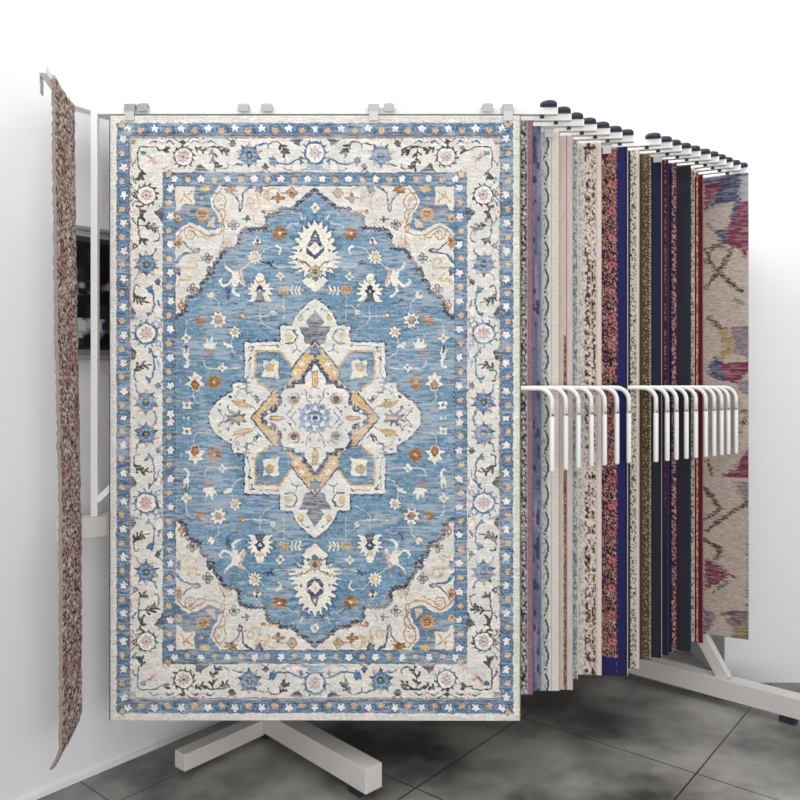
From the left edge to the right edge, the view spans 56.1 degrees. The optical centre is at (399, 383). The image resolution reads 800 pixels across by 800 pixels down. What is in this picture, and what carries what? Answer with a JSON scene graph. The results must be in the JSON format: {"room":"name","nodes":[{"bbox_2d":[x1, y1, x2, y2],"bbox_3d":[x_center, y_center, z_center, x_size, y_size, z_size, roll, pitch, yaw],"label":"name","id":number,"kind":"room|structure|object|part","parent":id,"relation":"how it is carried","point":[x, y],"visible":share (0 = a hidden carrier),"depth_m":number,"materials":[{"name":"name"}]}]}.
{"room":"store","nodes":[
{"label":"store","id":0,"kind":"room"},
{"bbox_2d":[0,0,451,799],"bbox_3d":[-1.682,-0.700,2.680,0.150,4.600,6.200,0,0,40],"label":"wall","id":1,"kind":"structure","parent":0,"point":[157,53],"depth_m":3.05,"materials":[{"name":"white paint"}]},
{"bbox_2d":[55,225,108,359],"bbox_3d":[-1.120,-0.367,3.221,0.026,0.537,0.722,0,0,40],"label":"wall picture","id":2,"kind":"object","parent":1,"relation":"attached to","point":[83,233],"visible":0.12,"depth_m":3.04,"materials":[{"name":"grey"}]},
{"bbox_2d":[76,229,108,355],"bbox_3d":[-1.115,-0.367,3.217,0.001,0.505,0.690,0,0,40],"label":"print","id":3,"kind":"object","parent":2,"relation":"attached to","point":[83,236],"depth_m":3.04},
{"bbox_2d":[21,721,220,799],"bbox_3d":[-1.627,1.589,2.616,0.012,0.019,6.170,0,0,40],"label":"baseboard","id":4,"kind":"structure","parent":1,"relation":"attached to","point":[124,759],"depth_m":3.14,"materials":[{"name":"white paint"}]},
{"bbox_2d":[37,650,799,799],"bbox_3d":[-0.400,1.630,2.112,7.600,0.060,6.024,0,0,0],"label":"floor","id":5,"kind":"structure","parent":0,"point":[632,736],"depth_m":3.20,"materials":[{"name":"tile"}]},
{"bbox_2d":[55,83,799,797],"bbox_3d":[0.305,0.231,3.238,2.142,2.738,2.649,0,0,40],"label":"display rack","id":6,"kind":"object","parent":5,"relation":"on","point":[362,773],"visible":0.4,"depth_m":3.22,"materials":[{"name":"white metal"}]},
{"bbox_2d":[38,65,53,90],"bbox_3d":[-1.233,-0.280,2.683,0.026,1.589,0.328,0,0,-10],"label":"display","id":7,"kind":"object","parent":6,"relation":"on","point":[43,70],"visible":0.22,"depth_m":2.55,"materials":[{"name":"white metal"}]},
{"bbox_2d":[40,75,57,95],"bbox_3d":[-1.233,-1.047,2.633,0.050,0.066,0.042,0,0,-10],"label":"clip","id":8,"kind":"object","parent":7,"relation":"attached to","point":[54,76],"visible":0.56,"depth_m":2.62,"materials":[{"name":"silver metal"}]},
{"bbox_2d":[49,78,81,769],"bbox_3d":[-1.203,0.137,2.709,0.051,2.373,0.271,0,0,-10],"label":"rug","id":9,"kind":"object","parent":7,"relation":"hanging from","point":[66,342],"visible":1,"depth_m":2.67,"materials":[{"name":"fabric"}]},
{"bbox_2d":[91,100,557,516],"bbox_3d":[-0.293,-0.291,2.920,1.813,1.613,0.069,0,0,0],"label":"rug hanger arm","id":10,"kind":"object","parent":6,"relation":"on","point":[547,107],"visible":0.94,"depth_m":2.91,"materials":[{"name":"white metal"}]},
{"bbox_3d":[-1.187,-0.280,2.920,0.026,1.589,0.026,0,0,0],"label":"post","id":11,"kind":"part","parent":10,"relation":"part of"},
{"bbox_2d":[124,104,136,120],"bbox_3d":[-1.042,-1.047,2.911,0.042,0.066,0.050,0,0,0],"label":"clip","id":12,"kind":"object","parent":10,"relation":"attached to","point":[129,109],"visible":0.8,"depth_m":2.89,"materials":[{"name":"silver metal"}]},
{"bbox_2d":[137,103,149,111],"bbox_3d":[-0.993,-1.069,2.911,0.042,0.040,0.050,0,0,0],"label":"clip","id":13,"kind":"object","parent":10,"relation":"attached to","point":[142,107],"visible":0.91,"depth_m":2.89,"materials":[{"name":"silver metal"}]},
{"bbox_2d":[238,103,249,111],"bbox_3d":[-0.604,-1.069,2.911,0.042,0.040,0.050,0,0,0],"label":"clip","id":14,"kind":"object","parent":10,"relation":"attached to","point":[242,107],"visible":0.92,"depth_m":2.89,"materials":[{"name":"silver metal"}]},
{"bbox_2d":[261,103,272,111],"bbox_3d":[-0.514,-1.069,2.911,0.042,0.040,0.050,0,0,0],"label":"clip","id":15,"kind":"object","parent":10,"relation":"attached to","point":[265,107],"visible":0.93,"depth_m":2.89,"materials":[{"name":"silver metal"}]},
{"bbox_2d":[109,115,520,720],"bbox_3d":[-0.328,0.129,2.897,1.590,2.338,0.009,0,0,0],"label":"rug","id":16,"kind":"object","parent":10,"relation":"hanging from","point":[315,320],"visible":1,"depth_m":2.89,"materials":[{"name":"fabric"}]},
{"bbox_2d":[368,104,378,120],"bbox_3d":[-0.101,-1.047,2.911,0.042,0.066,0.050,0,0,0],"label":"clip","id":17,"kind":"object","parent":10,"relation":"attached to","point":[373,109],"visible":0.94,"depth_m":2.89,"materials":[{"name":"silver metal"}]},
{"bbox_2d":[383,103,393,111],"bbox_3d":[-0.043,-1.069,2.911,0.042,0.040,0.050,0,0,0],"label":"clip","id":18,"kind":"object","parent":10,"relation":"attached to","point":[387,107],"visible":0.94,"depth_m":2.89,"materials":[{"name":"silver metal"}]},
{"bbox_2d":[482,103,492,111],"bbox_3d":[0.339,-1.069,2.911,0.042,0.040,0.050,0,0,0],"label":"clip","id":19,"kind":"object","parent":10,"relation":"attached to","point":[487,107],"visible":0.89,"depth_m":2.89,"materials":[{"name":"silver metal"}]},
{"bbox_2d":[502,104,513,120],"bbox_3d":[0.417,-1.047,2.911,0.042,0.066,0.050,0,0,0],"label":"clip","id":20,"kind":"object","parent":10,"relation":"attached to","point":[508,109],"visible":0.94,"depth_m":2.89,"materials":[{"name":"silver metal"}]},
{"bbox_2d":[521,106,571,469],"bbox_3d":[-0.223,-0.291,2.998,1.808,1.613,0.069,0,0,1],"label":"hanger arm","id":21,"kind":"object","parent":6,"relation":"on","point":[564,112],"visible":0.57,"depth_m":2.98,"materials":[{"name":"white metal"}]},
{"bbox_2d":[521,120,532,694],"bbox_3d":[-0.274,0.092,2.975,1.600,2.268,0.015,0,0,1],"label":"rug","id":22,"kind":"object","parent":21,"relation":"hanging from","point":[526,125],"visible":0.18,"depth_m":2.96,"materials":[{"name":"fabric"}]},
{"bbox_2d":[533,112,583,467],"bbox_3d":[-0.153,-0.291,3.074,1.801,1.613,0.069,0,0,2],"label":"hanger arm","id":23,"kind":"object","parent":6,"relation":"on","point":[577,121],"visible":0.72,"depth_m":3.04,"materials":[{"name":"white metal"}]},
{"bbox_2d":[533,126,540,690],"bbox_3d":[-0.220,0.099,3.052,1.582,2.283,0.017,0,0,2],"label":"rug","id":24,"kind":"object","parent":23,"relation":"hanging from","point":[536,129],"visible":0.11,"depth_m":3.03,"materials":[{"name":"fabric"}]},
{"bbox_2d":[541,117,596,466],"bbox_3d":[-0.083,-0.291,3.148,1.797,1.613,0.069,0,0,3],"label":"display","id":25,"kind":"object","parent":6,"relation":"on","point":[590,125],"visible":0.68,"depth_m":3.10,"materials":[{"name":"white metal"}]},
{"bbox_2d":[544,128,553,137],"bbox_3d":[0.613,-1.047,3.107,0.042,0.066,0.050,0,0,3],"label":"clip","id":26,"kind":"object","parent":25,"relation":"attached to","point":[548,132],"visible":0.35,"depth_m":3.08,"materials":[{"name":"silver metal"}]},
{"bbox_2d":[541,131,559,690],"bbox_3d":[-0.140,0.112,3.127,1.598,2.307,0.018,0,0,2],"label":"rug","id":27,"kind":"object","parent":25,"relation":"hanging from","point":[550,146],"visible":0.19,"depth_m":3.09,"materials":[{"name":"fabric"}]},
{"bbox_2d":[560,121,609,464],"bbox_3d":[-0.012,-0.291,3.216,1.794,1.613,0.069,0,0,4],"label":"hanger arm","id":28,"kind":"object","parent":6,"relation":"on","point":[603,129],"visible":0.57,"depth_m":3.15,"materials":[{"name":"white metal"}]},
{"bbox_2d":[559,135,572,689],"bbox_3d":[-0.070,0.120,3.197,1.594,2.324,0.017,0,0,4],"label":"rug","id":29,"kind":"object","parent":28,"relation":"hanging from","point":[566,141],"visible":0.16,"depth_m":3.14,"materials":[{"name":"fabric"}]},
{"bbox_2d":[573,125,622,463],"bbox_3d":[0.057,-0.291,3.284,1.790,1.613,0.069,0,0,5],"label":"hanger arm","id":30,"kind":"object","parent":6,"relation":"on","point":[616,133],"visible":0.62,"depth_m":3.20,"materials":[{"name":"white metal"}]},
{"bbox_2d":[573,139,577,678],"bbox_3d":[0.011,0.108,3.265,1.500,2.300,0.018,0,0,5],"label":"rug","id":31,"kind":"object","parent":30,"relation":"hanging from","point":[575,142],"visible":0.05,"depth_m":3.20,"materials":[{"name":"fabric"}]},
{"bbox_2d":[578,129,633,462],"bbox_3d":[0.126,-0.291,3.350,1.786,1.613,0.069,0,0,7],"label":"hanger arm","id":32,"kind":"object","parent":6,"relation":"on","point":[628,134],"visible":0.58,"depth_m":3.24,"materials":[{"name":"white metal"}]},
{"bbox_2d":[578,143,601,675],"bbox_3d":[0.101,0.107,3.329,1.550,2.299,0.015,0,0,7],"label":"rug","id":33,"kind":"object","parent":32,"relation":"hanging from","point":[589,154],"visible":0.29,"depth_m":3.24,"materials":[{"name":"fabric"}]},
{"bbox_2d":[602,132,660,461],"bbox_3d":[0.265,-0.291,3.461,1.793,1.613,0.069,0,0,11],"label":"display","id":34,"kind":"object","parent":6,"relation":"on","point":[653,139],"visible":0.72,"depth_m":3.29,"materials":[{"name":"white metal"}]},
{"bbox_2d":[602,144,611,153],"bbox_3d":[0.915,-1.047,3.324,0.042,0.066,0.050,0,0,11],"label":"clip","id":35,"kind":"object","parent":34,"relation":"attached to","point":[606,147],"visible":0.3,"depth_m":3.30,"materials":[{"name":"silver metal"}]},
{"bbox_2d":[602,147,627,675],"bbox_3d":[0.216,0.120,3.446,1.600,2.324,0.015,0,0,11],"label":"floral rug","id":36,"kind":"object","parent":34,"relation":"hanging from","point":[614,164],"visible":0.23,"depth_m":3.30,"materials":[{"name":"fabric"}]},
{"bbox_2d":[628,136,672,460],"bbox_3d":[0.335,-0.291,3.528,1.794,1.613,0.069,0,0,12],"label":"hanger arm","id":37,"kind":"object","parent":6,"relation":"on","point":[666,141],"visible":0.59,"depth_m":3.33,"materials":[{"name":"white metal"}]},
{"bbox_2d":[628,150,639,668],"bbox_3d":[0.336,0.114,3.506,1.500,2.312,0.017,0,0,13],"label":"rug","id":38,"kind":"object","parent":37,"relation":"hanging from","point":[633,155],"visible":0.13,"depth_m":3.35,"materials":[{"name":"fabric"}]},
{"bbox_2d":[640,139,681,459],"bbox_3d":[0.400,-0.291,3.596,1.789,1.613,0.069,0,0,14],"label":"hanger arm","id":39,"kind":"object","parent":6,"relation":"on","point":[677,147],"visible":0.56,"depth_m":3.38,"materials":[{"name":"white metal"}]},
{"bbox_2d":[640,153,650,659],"bbox_3d":[0.407,0.103,3.572,1.500,2.289,0.018,0,0,14],"label":"rug","id":40,"kind":"object","parent":39,"relation":"hanging from","point":[645,159],"visible":0.17,"depth_m":3.39,"materials":[{"name":"fabric"}]},
{"bbox_2d":[651,142,691,458],"bbox_3d":[0.467,-0.291,3.661,1.789,1.613,0.069,0,0,15],"label":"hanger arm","id":41,"kind":"object","parent":6,"relation":"on","point":[686,147],"visible":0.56,"depth_m":3.42,"materials":[{"name":"white metal"}]},
{"bbox_2d":[651,157,661,657],"bbox_3d":[0.477,0.106,3.635,1.500,2.296,0.014,0,0,15],"label":"rug","id":42,"kind":"object","parent":41,"relation":"hanging from","point":[656,168],"visible":0.1,"depth_m":3.44,"materials":[{"name":"fabric"}]},
{"bbox_2d":[653,154,661,162],"bbox_3d":[1.184,-1.047,3.453,0.042,0.066,0.050,0,0,15],"label":"clip","id":43,"kind":"object","parent":41,"relation":"attached to","point":[656,157],"visible":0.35,"depth_m":3.43,"materials":[{"name":"silver metal"}]},
{"bbox_2d":[662,145,700,457],"bbox_3d":[0.533,-0.291,3.725,1.789,1.613,0.069,0,0,17],"label":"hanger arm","id":44,"kind":"object","parent":6,"relation":"on","point":[696,153],"visible":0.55,"depth_m":3.46,"materials":[{"name":"white metal"}]},
{"bbox_2d":[662,159,668,654],"bbox_3d":[0.553,0.108,3.694,1.450,2.300,0.013,0,0,17],"label":"rug","id":45,"kind":"object","parent":44,"relation":"hanging from","point":[665,163],"visible":0.05,"depth_m":3.48,"materials":[{"name":"fabric"}]},
{"bbox_2d":[669,148,710,456],"bbox_3d":[0.602,-0.291,3.792,1.794,1.613,0.069,0,0,19],"label":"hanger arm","id":46,"kind":"object","parent":6,"relation":"on","point":[705,152],"visible":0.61,"depth_m":3.51,"materials":[{"name":"white metal"}]},
{"bbox_2d":[669,163,676,652],"bbox_3d":[0.615,0.112,3.763,1.450,2.309,0.016,0,0,18],"label":"rug","id":47,"kind":"object","parent":46,"relation":"hanging from","point":[672,166],"visible":0.09,"depth_m":3.54,"materials":[{"name":"fabric"}]},
{"bbox_2d":[677,151,718,455],"bbox_3d":[0.667,-0.291,3.856,1.794,1.613,0.069,0,0,20],"label":"display","id":48,"kind":"object","parent":6,"relation":"on","point":[714,154],"visible":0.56,"depth_m":3.54,"materials":[{"name":"white metal"}]},
{"bbox_2d":[677,165,690,650],"bbox_3d":[0.681,0.114,3.828,1.500,2.311,0.016,0,0,20],"label":"rug","id":49,"kind":"object","parent":48,"relation":"hanging from","point":[683,172],"visible":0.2,"depth_m":3.58,"materials":[{"name":"fabric"}]},
{"bbox_2d":[691,154,725,454],"bbox_3d":[0.730,-0.291,3.922,1.792,1.613,0.069,0,0,22],"label":"display","id":50,"kind":"object","parent":6,"relation":"on","point":[722,157],"visible":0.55,"depth_m":3.59,"materials":[{"name":"white metal"}]},
{"bbox_2d":[691,168,694,641],"bbox_3d":[0.749,0.101,3.889,1.450,2.287,0.018,0,0,22],"label":"rug","id":51,"kind":"object","parent":50,"relation":"hanging from","point":[692,169],"visible":0.02,"depth_m":3.62,"materials":[{"name":"fabric"}]},
{"bbox_2d":[696,157,732,454],"bbox_3d":[0.793,-0.291,3.989,1.789,1.613,0.069,0,0,23],"label":"display","id":52,"kind":"object","parent":6,"relation":"on","point":[729,160],"visible":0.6,"depth_m":3.63,"materials":[{"name":"white metal"}]},
{"bbox_2d":[695,171,698,641],"bbox_3d":[0.797,0.111,3.961,1.450,2.305,0.013,0,0,23],"label":"rug","id":53,"kind":"object","parent":52,"relation":"hanging from","point":[697,172],"visible":0.06,"depth_m":3.67,"materials":[{"name":"fabric"}]},
{"bbox_2d":[699,160,740,453],"bbox_3d":[0.858,-0.291,4.056,1.793,1.613,0.069,0,0,25],"label":"display","id":54,"kind":"object","parent":6,"relation":"on","point":[736,163],"visible":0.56,"depth_m":3.68,"materials":[{"name":"white metal"}]},
{"bbox_2d":[697,174,702,642],"bbox_3d":[0.850,0.123,4.033,1.450,2.329,0.013,0,0,25],"label":"rug","id":55,"kind":"object","parent":54,"relation":"hanging from","point":[701,175],"visible":0.06,"depth_m":3.73,"materials":[{"name":"fabric"}]},
{"bbox_2d":[703,162,747,177],"bbox_3d":[0.923,-0.291,4.122,1.798,1.613,0.069,0,0,26],"label":"display","id":56,"kind":"object","parent":6,"relation":"on","point":[744,166],"visible":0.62,"depth_m":3.73,"materials":[{"name":"white metal"}]},
{"bbox_2d":[703,173,748,639],"bbox_3d":[1.003,0.110,4.057,1.600,2.305,0.016,0,0,26],"label":"rug","id":57,"kind":"object","parent":56,"relation":"hanging from","point":[725,197],"visible":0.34,"depth_m":3.74,"materials":[{"name":"fabric"}]},
{"bbox_2d":[452,0,659,139],"bbox_3d":[1.799,-0.700,5.099,3.201,4.600,0.150,0,0,0],"label":"wall","id":58,"kind":"structure","parent":0,"point":[597,59],"depth_m":5.02,"materials":[{"name":"white paint"}]},
{"bbox_2d":[660,0,799,682],"bbox_3d":[2.570,-0.700,4.522,1.660,4.600,1.004,0,0,0],"label":"wall","id":59,"kind":"structure","parent":0,"point":[730,69],"depth_m":4.02,"materials":[{"name":"white paint"}]}
]}

